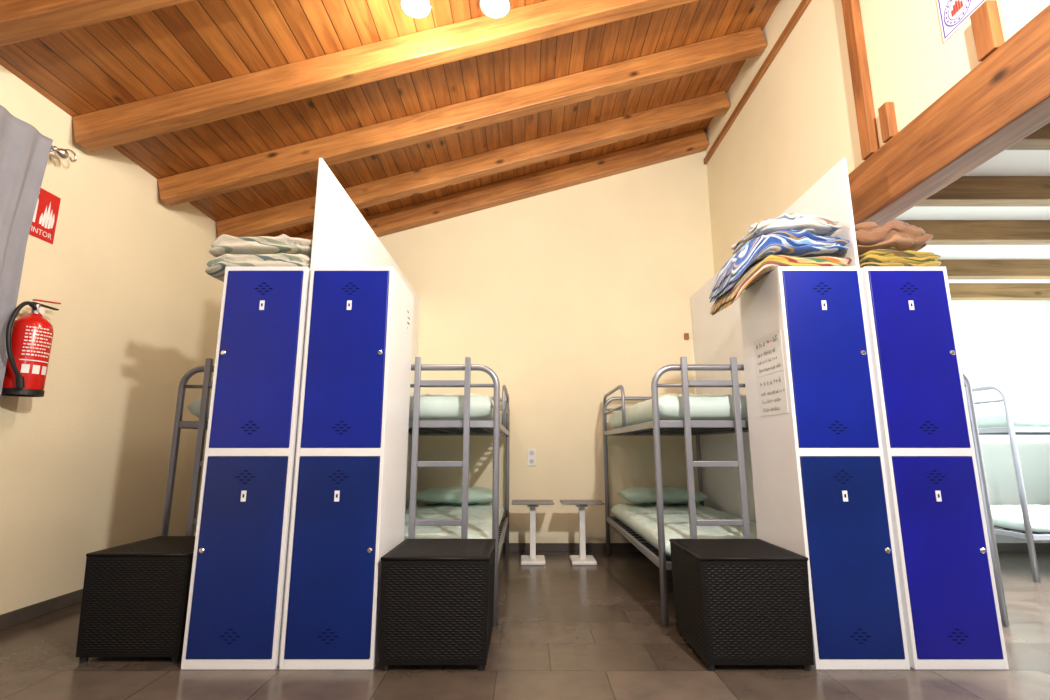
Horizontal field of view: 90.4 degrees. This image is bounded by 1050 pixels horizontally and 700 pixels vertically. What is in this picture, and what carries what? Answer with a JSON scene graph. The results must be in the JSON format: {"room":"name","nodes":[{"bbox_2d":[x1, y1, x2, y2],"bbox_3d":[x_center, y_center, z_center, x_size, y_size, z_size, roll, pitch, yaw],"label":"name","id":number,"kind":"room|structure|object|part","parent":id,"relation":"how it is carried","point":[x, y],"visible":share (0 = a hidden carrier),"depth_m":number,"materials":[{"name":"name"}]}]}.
{"room":"dormitory","nodes":[
{"label":"dormitory","id":0,"kind":"room"},
{"bbox_2d":[0,65,223,614],"bbox_3d":[-2.780,-0.147,2.012,0.100,2.887,6.300,0,-11,0],"label":"wall","id":1,"kind":"structure","parent":0,"point":[84,464],"depth_m":3.35,"materials":[{"name":"beige paint"}]},
{"bbox_2d":[1,299,60,396],"bbox_3d":[-2.593,-0.031,2.732,0.190,0.534,0.273,10,-15,-43],"label":"fire extinguisher","id":2,"kind":"object","parent":1,"relation":"attached to","point":[28,348],"visible":0.99,"depth_m":2.69,"materials":[{"name":"red metal"}]},
{"bbox_2d":[19,326,51,374],"bbox_3d":[-2.551,0.004,2.727,0.026,0.243,0.124,-4,-11,19],"label":"print","id":3,"kind":"object","parent":2,"relation":"attached to","point":[35,342],"depth_m":2.71},
{"bbox_3d":[-2.620,-0.230,2.841,0.024,0.026,0.150,0,-11,0],"label":"handle","id":4,"kind":"part","parent":2,"relation":"part of","materials":[{"name":"metal"}]},
{"bbox_3d":[-2.620,-0.264,2.857,0.022,0.008,0.150,0,-3,0],"label":"lever","id":5,"kind":"part","parent":2,"relation":"part of","materials":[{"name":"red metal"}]},
{"bbox_2d":[0,589,82,629],"bbox_3d":[-2.724,1.224,1.697,0.012,0.075,6.188,0,-11,0],"label":"baseboard","id":6,"kind":"structure","parent":1,"relation":"attached to","point":[8,619],"depth_m":2.92,"materials":[{"name":"tile"}]},
{"bbox_2d":[29,188,60,243],"bbox_3d":[-2.726,-0.772,2.918,0.006,0.284,0.236,0,-11,0],"label":"safety sign","id":7,"kind":"object","parent":1,"relation":"attached to","point":[43,226],"visible":0.68,"depth_m":2.96,"materials":[{"name":"red plastic"}]},
{"bbox_2d":[50,146,76,161],"bbox_3d":[-2.668,-1.341,1.827,0.120,0.080,2.496,0,-11,0],"label":"curtain rod","id":8,"kind":"object","parent":1,"relation":"attached to","point":[60,153],"visible":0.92,"depth_m":2.96,"materials":[{"name":"silver metal"}]},
{"bbox_2d":[0,105,52,398],"bbox_3d":[-2.627,-0.087,1.978,0.088,2.420,1.358,0,-11,0],"label":"curtain","id":9,"kind":"object","parent":8,"relation":"hanging from","point":[24,151],"visible":1,"depth_m":2.68,"materials":[{"name":"grey fabric"}]},
{"bbox_2d":[0,0,779,236],"bbox_3d":[-0.425,-2.236,2.405,4.850,1.432,6.300,0,-11,0],"label":"ceiling","id":10,"kind":"structure","parent":0,"point":[124,60],"depth_m":3.66,"materials":[{"name":"brown wood"}]},
{"bbox_2d":[0,0,193,45],"bbox_3d":[-0.415,-2.099,2.519,4.624,1.469,0.115,0,-11,0],"label":"ceiling beam","id":11,"kind":"structure","parent":10,"relation":"attached to","point":[20,20],"depth_m":2.40,"materials":[{"name":"brown wood"}]},
{"bbox_2d":[72,0,698,151],"bbox_3d":[-0.415,-1.952,3.295,4.624,1.469,0.115,0,-11,0],"label":"ceiling beam","id":12,"kind":"structure","parent":10,"relation":"attached to","point":[206,103],"depth_m":3.22,"materials":[{"name":"brown wood"}]},
{"bbox_2d":[158,27,766,205],"bbox_3d":[-0.415,-1.816,4.022,4.624,1.469,0.115,0,-11,0],"label":"ceiling beam","id":13,"kind":"structure","parent":10,"relation":"attached to","point":[240,173],"depth_m":3.97,"materials":[{"name":"brown wood"}]},
{"bbox_2d":[216,90,730,236],"bbox_3d":[-0.415,-1.679,4.750,4.624,1.469,0.115,0,-11,0],"label":"ceiling beam","id":14,"kind":"structure","parent":10,"relation":"attached to","point":[430,178],"depth_m":4.71,"materials":[{"name":"brown wood"}]},
{"bbox_2d":[290,128,708,239],"bbox_3d":[-0.412,-1.560,5.320,4.630,1.493,0.110,0,-11,0],"label":"ceiling beam","id":15,"kind":"structure","parent":10,"relation":"attached to","point":[650,153],"depth_m":5.30,"materials":[{"name":"brown wood"}]},
{"bbox_2d":[0,552,1049,699],"bbox_3d":[1.435,1.301,1.740,8.530,0.060,6.300,0,-11,0],"label":"floor","id":16,"kind":"structure","parent":0,"point":[564,630],"depth_m":2.23,"materials":[{"name":"tile"}]},
{"bbox_2d":[76,536,194,662],"bbox_3d":[-1.746,1.187,2.543,0.480,0.460,0.480,0,-11,0],"label":"storage box","id":17,"kind":"object","parent":16,"relation":"on","point":[135,596],"visible":0.66,"depth_m":2.32,"materials":[{"name":"black wicker"}]},
{"bbox_2d":[160,358,213,535],"bbox_3d":[-1.575,0.939,3.872,0.896,1.440,1.988,0,-11,0],"label":"bunk bed","id":18,"kind":"object","parent":16,"relation":"on","point":[199,407],"visible":0.03,"depth_m":2.97,"materials":[{"name":"grey metal"}]},
{"bbox_3d":[-1.575,0.430,3.007,0.830,0.040,0.024,0,-11,0],"label":"rail","id":19,"kind":"part","parent":18,"relation":"part of","materials":[{"name":"grey metal"}]},
{"bbox_3d":[-1.575,0.214,3.048,0.860,0.022,0.022,0,-11,0],"label":"rail","id":20,"kind":"part","parent":18,"relation":"part of","materials":[{"name":"grey metal"}]},
{"bbox_3d":[-1.575,0.497,3.971,0.816,0.181,1.860,0,-11,0],"label":"mattress","id":21,"kind":"part","parent":18,"relation":"part of","materials":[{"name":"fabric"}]},
{"bbox_2d":[181,267,309,669],"bbox_3d":[-1.266,0.520,2.618,0.400,1.800,0.503,0,-11,0],"label":"locker","id":22,"kind":"object","parent":16,"relation":"on","point":[236,599],"visible":0.83,"depth_m":2.36,"materials":[{"name":"blue metal"}]},
{"bbox_2d":[219,629,240,643],"bbox_3d":[-1.266,1.230,2.237,0.096,0.064,0.001,0,-11,0],"label":"vent","id":23,"kind":"object","parent":22,"relation":"attached to","point":[226,636],"depth_m":2.24,"materials":[{"name":"blue metal"}]},
{"bbox_3d":[-1.266,0.904,2.307,0.364,0.846,0.016,0,-11,0],"label":"door","id":24,"kind":"part","parent":22,"relation":"part of","materials":[{"name":"blue metal"}]},
{"bbox_2d":[236,470,254,483],"bbox_3d":[-1.266,0.575,2.360,0.096,0.064,0.001,0,-11,0],"label":"vent","id":25,"kind":"object","parent":22,"relation":"attached to","point":[242,476],"depth_m":2.36,"materials":[{"name":"blue metal"}]},
{"bbox_2d":[240,421,259,434],"bbox_3d":[-1.266,0.358,2.401,0.096,0.064,0.001,0,-11,0],"label":"vent","id":26,"kind":"object","parent":22,"relation":"attached to","point":[246,427],"depth_m":2.40,"materials":[{"name":"blue metal"}]},
{"bbox_3d":[-1.266,0.032,2.471,0.364,0.847,0.016,0,-11,0],"label":"door","id":27,"kind":"part","parent":22,"relation":"part of","materials":[{"name":"blue metal"}]},
{"bbox_2d":[205,253,310,281],"bbox_3d":[-1.331,-0.410,2.785,0.549,0.122,0.410,0,-11,0],"label":"folded blanket","id":28,"kind":"object","parent":22,"relation":"on","point":[216,266],"visible":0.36,"depth_m":2.59,"materials":[{"name":"grey fabric"}]},
{"bbox_2d":[209,234,311,257],"bbox_3d":[-1.329,-0.515,2.804,0.531,0.136,0.406,0,-11,0],"label":"folded blanket","id":29,"kind":"object","parent":28,"relation":"on","point":[224,244],"visible":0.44,"depth_m":2.62,"materials":[{"name":"beige fabric"}]},
{"bbox_2d":[254,282,272,294],"bbox_3d":[-1.266,-0.298,2.524,0.096,0.064,0.001,0,-11,0],"label":"vent","id":30,"kind":"object","parent":22,"relation":"attached to","point":[260,288],"depth_m":2.52,"materials":[{"name":"blue metal"}]},
{"bbox_2d":[279,267,413,669],"bbox_3d":[-0.846,0.520,2.618,0.400,1.800,0.503,0,-11,0],"label":"locker","id":31,"kind":"object","parent":16,"relation":"on","point":[349,493],"visible":0.98,"depth_m":2.39,"materials":[{"name":"blue metal"}]},
{"bbox_2d":[317,628,338,643],"bbox_3d":[-0.846,1.230,2.237,0.096,0.064,0.001,0,-11,0],"label":"vent","id":32,"kind":"object","parent":31,"relation":"attached to","point":[324,635],"depth_m":2.24,"materials":[{"name":"blue metal"}]},
{"bbox_3d":[-0.846,0.904,2.307,0.364,0.846,0.016,0,-11,0],"label":"door","id":33,"kind":"part","parent":31,"relation":"part of","materials":[{"name":"blue metal"}]},
{"bbox_2d":[329,470,347,483],"bbox_3d":[-0.846,0.575,2.360,0.096,0.064,0.001,0,-11,0],"label":"vent","id":34,"kind":"object","parent":31,"relation":"attached to","point":[335,476],"depth_m":2.36,"materials":[{"name":"blue metal"}]},
{"bbox_2d":[331,421,350,434],"bbox_3d":[-0.846,0.358,2.401,0.096,0.064,0.001,0,-11,0],"label":"vent","id":35,"kind":"object","parent":31,"relation":"attached to","point":[337,427],"depth_m":2.40,"materials":[{"name":"blue metal"}]},
{"bbox_3d":[-0.846,0.032,2.471,0.364,0.847,0.016,0,-11,0],"label":"door","id":36,"kind":"part","parent":31,"relation":"part of","materials":[{"name":"blue metal"}]},
{"bbox_2d":[340,282,359,294],"bbox_3d":[-0.846,-0.298,2.524,0.096,0.064,0.001,0,-11,0],"label":"vent","id":37,"kind":"object","parent":31,"relation":"attached to","point":[346,288],"depth_m":2.52,"materials":[{"name":"blue metal"}]},
{"bbox_2d":[406,306,410,334],"bbox_3d":[-0.645,-0.164,2.880,0.002,0.140,0.100,0,-11,0],"label":"notice sheet","id":38,"kind":"object","parent":31,"relation":"attached to","point":[408,312],"visible":1,"depth_m":2.88,"materials":[{"name":"white paper"}]},
{"bbox_2d":[279,158,418,666],"bbox_3d":[-1.056,0.420,3.709,0.016,2.400,2.526,0,-11,0],"label":"partition panel","id":39,"kind":"object","parent":16,"relation":"on","point":[342,237],"visible":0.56,"depth_m":2.98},
{"bbox_2d":[379,539,495,670],"bbox_3d":[-0.391,1.172,2.460,0.480,0.460,0.480,0,-11,0],"label":"storage box","id":40,"kind":"object","parent":16,"relation":"on","point":[437,595],"visible":1,"depth_m":2.24,"materials":[{"name":"black wicker"}]},
{"bbox_2d":[404,357,509,626],"bbox_3d":[-0.592,0.930,3.823,0.896,1.440,1.988,0,-11,0],"label":"bunk bed","id":41,"kind":"object","parent":16,"relation":"on","point":[469,414],"visible":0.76,"depth_m":3.01,"materials":[{"name":"grey metal"}]},
{"bbox_3d":[-0.592,0.421,2.958,0.830,0.040,0.024,0,-11,0],"label":"rail","id":42,"kind":"part","parent":41,"relation":"part of","materials":[{"name":"grey metal"}]},
{"bbox_3d":[-0.592,0.205,2.999,0.860,0.022,0.022,0,-11,0],"label":"rail","id":43,"kind":"part","parent":41,"relation":"part of","materials":[{"name":"grey metal"}]},
{"bbox_2d":[416,486,491,503],"bbox_3d":[-0.592,1.248,4.492,0.700,0.145,0.420,0,-11,0],"label":"pillow","id":44,"kind":"object","parent":41,"relation":"on","point":[439,495],"depth_m":4.31,"materials":[{"name":"green fabric"}]},
{"bbox_3d":[-0.592,1.259,3.777,0.816,0.145,1.860,0,-11,0],"label":"mattress","id":45,"kind":"part","parent":41,"relation":"part of","materials":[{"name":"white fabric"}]},
{"bbox_3d":[-0.592,0.488,3.922,0.816,0.181,1.860,0,-11,0],"label":"mattress","id":46,"kind":"part","parent":41,"relation":"part of","materials":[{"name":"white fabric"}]},
{"bbox_3d":[-0.592,0.776,4.845,0.830,0.040,0.024,0,-11,0],"label":"rail","id":47,"kind":"part","parent":41,"relation":"part of","materials":[{"name":"grey metal"}]},
{"bbox_3d":[-0.592,1.128,4.779,0.896,1.403,0.037,0,-11,0],"label":"frame","id":48,"kind":"part","parent":41,"relation":"part of","materials":[{"name":"grey metal"}]},
{"bbox_3d":[-0.162,1.345,3.761,0.024,0.040,1.890,0,-11,0],"label":"rail","id":49,"kind":"part","parent":41,"relation":"part of","materials":[{"name":"grey metal"}]},
{"bbox_3d":[-0.162,0.598,3.902,0.024,0.040,1.890,0,-11,0],"label":"rail","id":50,"kind":"part","parent":41,"relation":"part of","materials":[{"name":"grey metal"}]},
{"bbox_3d":[-0.162,0.513,4.406,0.028,0.354,0.967,0,-11,0],"label":"guard rail","id":51,"kind":"part","parent":41,"relation":"part of","materials":[{"name":"grey metal"}]},
{"bbox_2d":[512,500,553,564],"bbox_3d":[0.065,1.516,4.355,0.350,0.484,0.280,0,-11,0],"label":"side table","id":52,"kind":"object","parent":16,"relation":"on","point":[532,559],"visible":1,"depth_m":4.31,"materials":[{"name":"white plastic"}]},
{"bbox_3d":[0.065,1.523,4.354,0.048,0.410,0.048,0,-11,0],"label":"leg","id":53,"kind":"part","parent":52,"relation":"part of","materials":[{"name":"white plastic"}]},
{"bbox_2d":[560,500,604,564],"bbox_3d":[0.478,1.516,4.355,0.350,0.484,0.280,0,-11,0],"label":"side table","id":54,"kind":"object","parent":16,"relation":"on","point":[582,559],"visible":1,"depth_m":4.32,"materials":[{"name":"white plastic"}]},
{"bbox_3d":[0.478,1.523,4.354,0.048,0.410,0.048,0,-11,0],"label":"leg","id":55,"kind":"part","parent":54,"relation":"part of","materials":[{"name":"white plastic"}]},
{"bbox_2d":[602,357,756,626],"bbox_3d":[1.175,0.930,3.823,0.896,1.440,1.988,0,-11,0],"label":"bunk bed","id":56,"kind":"object","parent":16,"relation":"on","point":[685,414],"visible":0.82,"depth_m":3.03,"materials":[{"name":"grey metal"}]},
{"bbox_3d":[0.745,0.513,4.406,0.028,0.354,0.967,0,-11,0],"label":"guard rail","id":57,"kind":"part","parent":56,"relation":"part of","materials":[{"name":"grey metal"}]},
{"bbox_3d":[0.745,0.598,3.902,0.024,0.040,1.890,0,-11,0],"label":"rail","id":58,"kind":"part","parent":56,"relation":"part of","materials":[{"name":"grey metal"}]},
{"bbox_3d":[0.745,1.345,3.761,0.024,0.040,1.890,0,-11,0],"label":"rail","id":59,"kind":"part","parent":56,"relation":"part of","materials":[{"name":"grey metal"}]},
{"bbox_3d":[1.175,0.776,4.845,0.830,0.040,0.024,0,-11,0],"label":"rail","id":60,"kind":"part","parent":56,"relation":"part of","materials":[{"name":"grey metal"}]},
{"bbox_3d":[1.175,1.128,4.779,0.896,1.403,0.037,0,-11,0],"label":"frame","id":61,"kind":"part","parent":56,"relation":"part of","materials":[{"name":"grey metal"}]},
{"bbox_2d":[617,486,709,503],"bbox_3d":[1.175,1.248,4.492,0.700,0.145,0.420,0,-11,0],"label":"pillow","id":62,"kind":"object","parent":56,"relation":"on","point":[644,495],"depth_m":4.31,"materials":[{"name":"green fabric"}]},
{"bbox_3d":[1.175,1.168,2.818,0.830,0.040,0.024,0,-11,0],"label":"rail","id":63,"kind":"part","parent":56,"relation":"part of","materials":[{"name":"grey metal"}]},
{"bbox_3d":[1.175,0.488,3.922,0.816,0.181,1.860,0,-11,0],"label":"mattress","id":64,"kind":"part","parent":56,"relation":"part of","materials":[{"name":"fabric"}]},
{"bbox_3d":[1.175,1.259,3.777,0.816,0.145,1.860,0,-11,0],"label":"mattress","id":65,"kind":"part","parent":56,"relation":"part of","materials":[{"name":"white fabric"}]},
{"bbox_3d":[1.175,0.773,2.892,0.896,1.403,0.037,0,-11,0],"label":"frame","id":66,"kind":"part","parent":56,"relation":"part of","materials":[{"name":"grey metal"}]},
{"bbox_3d":[1.175,0.205,2.999,0.860,0.022,0.022,0,-11,0],"label":"rail","id":67,"kind":"part","parent":56,"relation":"part of","materials":[{"name":"grey metal"}]},
{"bbox_3d":[1.175,0.421,2.958,0.830,0.040,0.024,0,-11,0],"label":"rail","id":68,"kind":"part","parent":56,"relation":"part of","materials":[{"name":"grey metal"}]},
{"bbox_3d":[1.605,0.598,3.902,0.024,0.040,1.890,0,-11,0],"label":"rail","id":69,"kind":"part","parent":56,"relation":"part of","materials":[{"name":"grey metal"}]},
{"bbox_2d":[669,539,813,670],"bbox_3d":[0.994,1.172,2.460,0.480,0.460,0.480,0,-11,0],"label":"storage box","id":70,"kind":"object","parent":16,"relation":"on","point":[737,601],"visible":1,"depth_m":2.25,"materials":[{"name":"black wicker"}]},
{"bbox_2d":[690,158,858,521],"bbox_3d":[1.650,0.420,3.709,0.016,2.400,2.526,0,-11,0],"label":"partition panel","id":71,"kind":"object","parent":16,"relation":"on","point":[717,338],"visible":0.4,"depth_m":4.16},
{"bbox_2d":[738,267,909,669],"bbox_3d":[1.440,0.520,2.618,0.400,1.800,0.503,0,-11,0],"label":"locker","id":72,"kind":"object","parent":16,"relation":"on","point":[820,488],"visible":0.92,"depth_m":2.40,"materials":[{"name":"blue metal"}]},
{"bbox_2d":[754,329,783,377],"bbox_3d":[1.238,0.022,2.651,0.002,0.200,0.290,0,-11,0],"label":"notice sheet","id":73,"kind":"object","parent":72,"relation":"attached to","point":[768,348],"visible":1,"depth_m":2.64,"materials":[{"name":"paper"}]},
{"bbox_2d":[758,371,787,415],"bbox_3d":[1.238,0.224,2.614,0.002,0.200,0.290,0,-11,0],"label":"notice sheet","id":74,"kind":"object","parent":72,"relation":"attached to","point":[771,388],"visible":1,"depth_m":2.60,"materials":[{"name":"paper"}]},
{"bbox_2d":[710,255,851,315],"bbox_3d":[1.337,-0.333,2.775,0.604,0.253,0.415,0,-11,0],"label":"folded blanket","id":75,"kind":"object","parent":72,"relation":"on","point":[757,271],"visible":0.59,"depth_m":2.60,"materials":[{"name":"fabric"}]},
{"bbox_2d":[709,230,849,302],"bbox_3d":[1.333,-0.443,2.787,0.616,0.330,0.427,0,-11,0],"label":"folded blanket","id":76,"kind":"object","parent":75,"relation":"on","point":[799,243],"visible":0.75,"depth_m":2.61,"materials":[{"name":"blue fabric"}]},
{"bbox_2d":[731,213,841,253],"bbox_3d":[1.401,-0.634,2.824,0.450,0.131,0.386,0,-11,0],"label":"folded blanket","id":77,"kind":"object","parent":76,"relation":"on","point":[816,224],"visible":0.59,"depth_m":2.65,"materials":[{"name":"grey fabric"}]},
{"bbox_2d":[812,282,831,294],"bbox_3d":[1.440,-0.298,2.524,0.096,0.064,0.001,0,-11,0],"label":"vent","id":78,"kind":"object","parent":72,"relation":"attached to","point":[818,288],"depth_m":2.52,"materials":[{"name":"blue metal"}]},
{"bbox_3d":[1.440,0.032,2.471,0.364,0.847,0.016,0,-11,0],"label":"door","id":79,"kind":"part","parent":72,"relation":"part of","materials":[{"name":"blue metal"}]},
{"bbox_2d":[827,421,847,434],"bbox_3d":[1.440,0.358,2.401,0.096,0.064,0.001,0,-11,0],"label":"vent","id":80,"kind":"object","parent":72,"relation":"attached to","point":[833,427],"depth_m":2.40,"materials":[{"name":"blue metal"}]},
{"bbox_2d":[833,470,851,483],"bbox_3d":[1.440,0.575,2.360,0.096,0.064,0.001,0,-11,0],"label":"vent","id":81,"kind":"object","parent":72,"relation":"attached to","point":[839,476],"depth_m":2.36,"materials":[{"name":"blue metal"}]},
{"bbox_3d":[1.440,0.904,2.307,0.364,0.846,0.016,0,-11,0],"label":"door","id":82,"kind":"part","parent":72,"relation":"part of","materials":[{"name":"blue metal"}]},
{"bbox_2d":[849,628,871,643],"bbox_3d":[1.440,1.230,2.237,0.096,0.064,0.001,0,-11,0],"label":"vent","id":83,"kind":"object","parent":72,"relation":"attached to","point":[856,635],"depth_m":2.24,"materials":[{"name":"blue metal"}]},
{"bbox_2d":[860,267,1008,669],"bbox_3d":[1.860,0.520,2.618,0.400,1.800,0.503,0,-11,0],"label":"locker","id":84,"kind":"object","parent":16,"relation":"on","point":[951,611],"visible":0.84,"depth_m":2.37,"materials":[{"name":"blue metal"}]},
{"bbox_2d":[858,249,940,268],"bbox_3d":[1.884,-0.430,2.780,0.397,0.123,0.406,0,-11,0],"label":"folded blanket","id":85,"kind":"object","parent":84,"relation":"on","point":[876,257],"visible":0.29,"depth_m":2.59,"materials":[{"name":"yellow fabric"}]},
{"bbox_2d":[855,219,932,255],"bbox_3d":[1.861,-0.566,2.813,0.416,0.166,0.413,0,-11,0],"label":"folded blanket","id":86,"kind":"object","parent":85,"relation":"on","point":[898,235],"visible":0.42,"depth_m":2.63,"materials":[{"name":"brown fabric"}]},
{"bbox_2d":[899,282,918,294],"bbox_3d":[1.860,-0.298,2.524,0.096,0.064,0.001,0,-11,0],"label":"vent","id":87,"kind":"object","parent":84,"relation":"attached to","point":[905,288],"depth_m":2.52,"materials":[{"name":"blue metal"}]},
{"bbox_3d":[1.860,0.032,2.471,0.364,0.847,0.016,0,-11,0],"label":"door","id":88,"kind":"part","parent":84,"relation":"part of","materials":[{"name":"blue metal"}]},
{"bbox_2d":[919,421,938,434],"bbox_3d":[1.860,0.358,2.401,0.096,0.064,0.001,0,-11,0],"label":"vent","id":89,"kind":"object","parent":84,"relation":"attached to","point":[925,427],"depth_m":2.40,"materials":[{"name":"blue metal"}]},
{"bbox_2d":[926,470,944,483],"bbox_3d":[1.860,0.575,2.360,0.096,0.064,0.001,0,-11,0],"label":"vent","id":90,"kind":"object","parent":84,"relation":"attached to","point":[932,476],"depth_m":2.36,"materials":[{"name":"blue metal"}]},
{"bbox_3d":[1.860,0.904,2.307,0.364,0.846,0.016,0,-11,0],"label":"door","id":91,"kind":"part","parent":84,"relation":"part of","materials":[{"name":"blue metal"}]},
{"bbox_2d":[947,629,968,644],"bbox_3d":[1.860,1.230,2.237,0.096,0.064,0.001,0,-11,0],"label":"vent","id":92,"kind":"object","parent":84,"relation":"attached to","point":[954,636],"depth_m":2.24,"materials":[{"name":"blue metal"}]},
{"bbox_2d":[962,371,1009,626],"bbox_3d":[2.115,0.930,3.823,0.896,1.440,1.988,0,-11,0],"label":"bunk bed","id":93,"kind":"object","parent":16,"relation":"on","point":[968,389],"visible":0.02,"depth_m":2.87,"materials":[{"name":"grey metal"}]},
{"bbox_2d":[972,385,1049,582],"bbox_3d":[4.560,1.017,4.214,1.957,1.414,0.896,0,-11,0],"label":"bunk bed","id":94,"kind":"object","parent":16,"relation":"on","point":[1014,420],"visible":0.72,"depth_m":3.90,"materials":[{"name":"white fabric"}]},
{"bbox_3d":[3.600,0.453,4.321,0.022,0.022,0.860,0,-11,0],"label":"rail","id":95,"kind":"part","parent":94,"relation":"part of","materials":[{"name":"grey metal"}]},
{"bbox_3d":[3.600,0.669,4.280,0.024,0.040,0.830,0,-11,0],"label":"rail","id":96,"kind":"part","parent":94,"relation":"part of","materials":[{"name":"grey metal"}]},
{"bbox_3d":[3.600,1.416,4.139,0.024,0.040,0.830,0,-11,0],"label":"rail","id":97,"kind":"part","parent":94,"relation":"part of","materials":[{"name":"grey metal"}]},
{"bbox_3d":[4.560,0.559,4.301,1.860,0.181,0.816,0,-11,0],"label":"mattress","id":98,"kind":"part","parent":94,"relation":"part of","materials":[{"name":"fabric"}]},
{"bbox_3d":[4.560,0.749,4.703,1.890,0.040,0.024,0,-11,0],"label":"rail","id":99,"kind":"part","parent":94,"relation":"part of","materials":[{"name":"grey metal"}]},
{"bbox_3d":[4.560,1.330,4.156,1.860,0.145,0.816,0,-11,0],"label":"mattress","id":100,"kind":"part","parent":94,"relation":"part of","materials":[{"name":"white fabric"}]},
{"bbox_3d":[4.560,0.590,3.857,1.890,0.040,0.024,0,-11,0],"label":"rail","id":101,"kind":"part","parent":94,"relation":"part of","materials":[{"name":"grey metal"}]},
{"bbox_3d":[4.560,1.337,3.717,1.890,0.040,0.024,0,-11,0],"label":"rail","id":102,"kind":"part","parent":94,"relation":"part of","materials":[{"name":"grey metal"}]},
{"bbox_2d":[378,150,1049,542],"bbox_3d":[1.435,-0.234,5.183,8.530,4.229,0.100,0,-11,0],"label":"wall","id":103,"kind":"structure","parent":0,"point":[571,295],"depth_m":5.12,"materials":[{"name":"beige paint"}]},
{"bbox_2d":[527,449,535,465],"bbox_3d":[0.062,1.008,4.891,0.084,0.156,0.013,0,-11,0],"label":"wall socket","id":104,"kind":"object","parent":103,"relation":"attached to","point":[531,453],"visible":1,"depth_m":4.89,"materials":[{"name":"white plastic"}]},
{"bbox_2d":[684,333,688,339],"bbox_3d":[1.580,-0.133,5.097,0.040,0.060,0.029,0,-11,0],"label":"wood block","id":105,"kind":"object","parent":103,"relation":"attached to","point":[686,335],"visible":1,"depth_m":5.09,"materials":[{"name":"brown wood"}]},
{"bbox_2d":[501,543,1049,551],"bbox_3d":[1.435,1.797,4.744,8.330,0.075,0.012,0,-11,0],"label":"baseboard","id":106,"kind":"structure","parent":103,"relation":"attached to","point":[513,547],"depth_m":4.74,"materials":[{"name":"tile"}]},
{"bbox_2d":[705,0,1049,274],"bbox_3d":[1.940,-2.023,2.314,0.080,1.726,6.200,0,-11,0],"label":"wall","id":107,"kind":"structure","parent":0,"point":[799,121],"depth_m":3.43,"materials":[{"name":"beige paint"}]},
{"bbox_2d":[704,0,811,164],"bbox_3d":[1.885,-2.541,2.411,0.030,0.060,6.199,0,-11,0],"label":"trim","id":108,"kind":"structure","parent":107,"relation":"attached to","point":[803,5],"depth_m":4.14,"materials":[{"name":"brown wood"}]},
{"bbox_2d":[841,0,878,159],"bbox_3d":[1.875,-1.717,2.948,0.049,1.358,0.080,0,-11,0],"label":"wall post","id":109,"kind":"object","parent":107,"relation":"attached to","point":[863,99],"visible":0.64,"depth_m":2.89,"materials":[{"name":"brown wood"}]},
{"bbox_2d":[848,4,1049,226],"bbox_3d":[1.940,-1.015,2.123,0.160,0.323,6.198,0,-11,0],"label":"support beam","id":110,"kind":"structure","parent":107,"relation":"attached to","point":[1004,99],"depth_m":2.23,"materials":[{"name":"brown wood"}]},
{"bbox_2d":[878,102,897,142],"bbox_3d":[1.877,-1.176,2.694,0.044,0.198,0.060,0,-11,0],"label":"stub","id":111,"kind":"object","parent":110,"relation":"on","point":[888,125],"visible":0.8,"depth_m":2.67,"materials":[{"name":"brown wood"}]},
{"bbox_2d":[970,0,1004,60],"bbox_3d":[1.877,-1.295,2.116,0.044,0.218,0.080,0,-11,0],"label":"stub","id":112,"kind":"object","parent":110,"relation":"on","point":[985,20],"visible":0.79,"depth_m":2.09,"materials":[{"name":"brown wood"}]},
{"bbox_2d":[936,0,985,41],"bbox_3d":[1.895,-1.684,2.209,0.008,0.520,0.400,0,-11,0],"label":"poster","id":113,"kind":"object","parent":107,"relation":"attached to","point":[953,14],"visible":0.98,"depth_m":2.30,"materials":[{"name":"paper"}]},
{"bbox_2d":[895,150,1049,282],"bbox_3d":[3.810,-1.087,2.138,3.580,0.060,6.200,0,-11,0],"label":"ceiling","id":114,"kind":"structure","parent":0,"point":[1007,162],"depth_m":3.25,"materials":[{"name":"white paint"}]},
{"bbox_2d":[883,220,1049,244],"bbox_3d":[3.810,-0.757,3.363,3.576,0.134,0.090,0,-11,0],"label":"joist","id":115,"kind":"object","parent":114,"relation":"attached to","point":[944,232],"visible":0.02,"depth_m":3.32,"materials":[{"name":"brown wood"}]},
{"bbox_2d":[915,176,1049,205],"bbox_3d":[3.810,-0.858,2.822,3.576,0.134,0.090,0,-11,0],"label":"joist","id":116,"kind":"object","parent":114,"relation":"attached to","point":[966,190],"visible":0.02,"depth_m":2.78,"materials":[{"name":"brown wood"}]},
{"bbox_2d":[937,260,1049,279],"bbox_3d":[3.810,-0.625,4.061,3.576,0.134,0.090,0,-11,0],"label":"joist","id":117,"kind":"object","parent":114,"relation":"attached to","point":[956,269],"visible":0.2,"depth_m":4.02,"materials":[{"name":"brown wood"}]},
{"bbox_2d":[948,283,1049,300],"bbox_3d":[3.810,-0.516,4.640,3.576,0.134,0.090,0,-11,0],"label":"joist","id":118,"kind":"object","parent":114,"relation":"attached to","point":[958,291],"visible":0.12,"depth_m":4.60,"materials":[{"name":"brown wood"}]},
{"bbox_2d":[1006,122,1049,149],"bbox_3d":[3.810,-0.960,2.282,3.576,0.134,0.090,0,-11,0],"label":"joist","id":119,"kind":"object","parent":114,"relation":"attached to","point":[1039,139],"visible":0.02,"depth_m":2.25,"materials":[{"name":"brown wood"}]}
]}

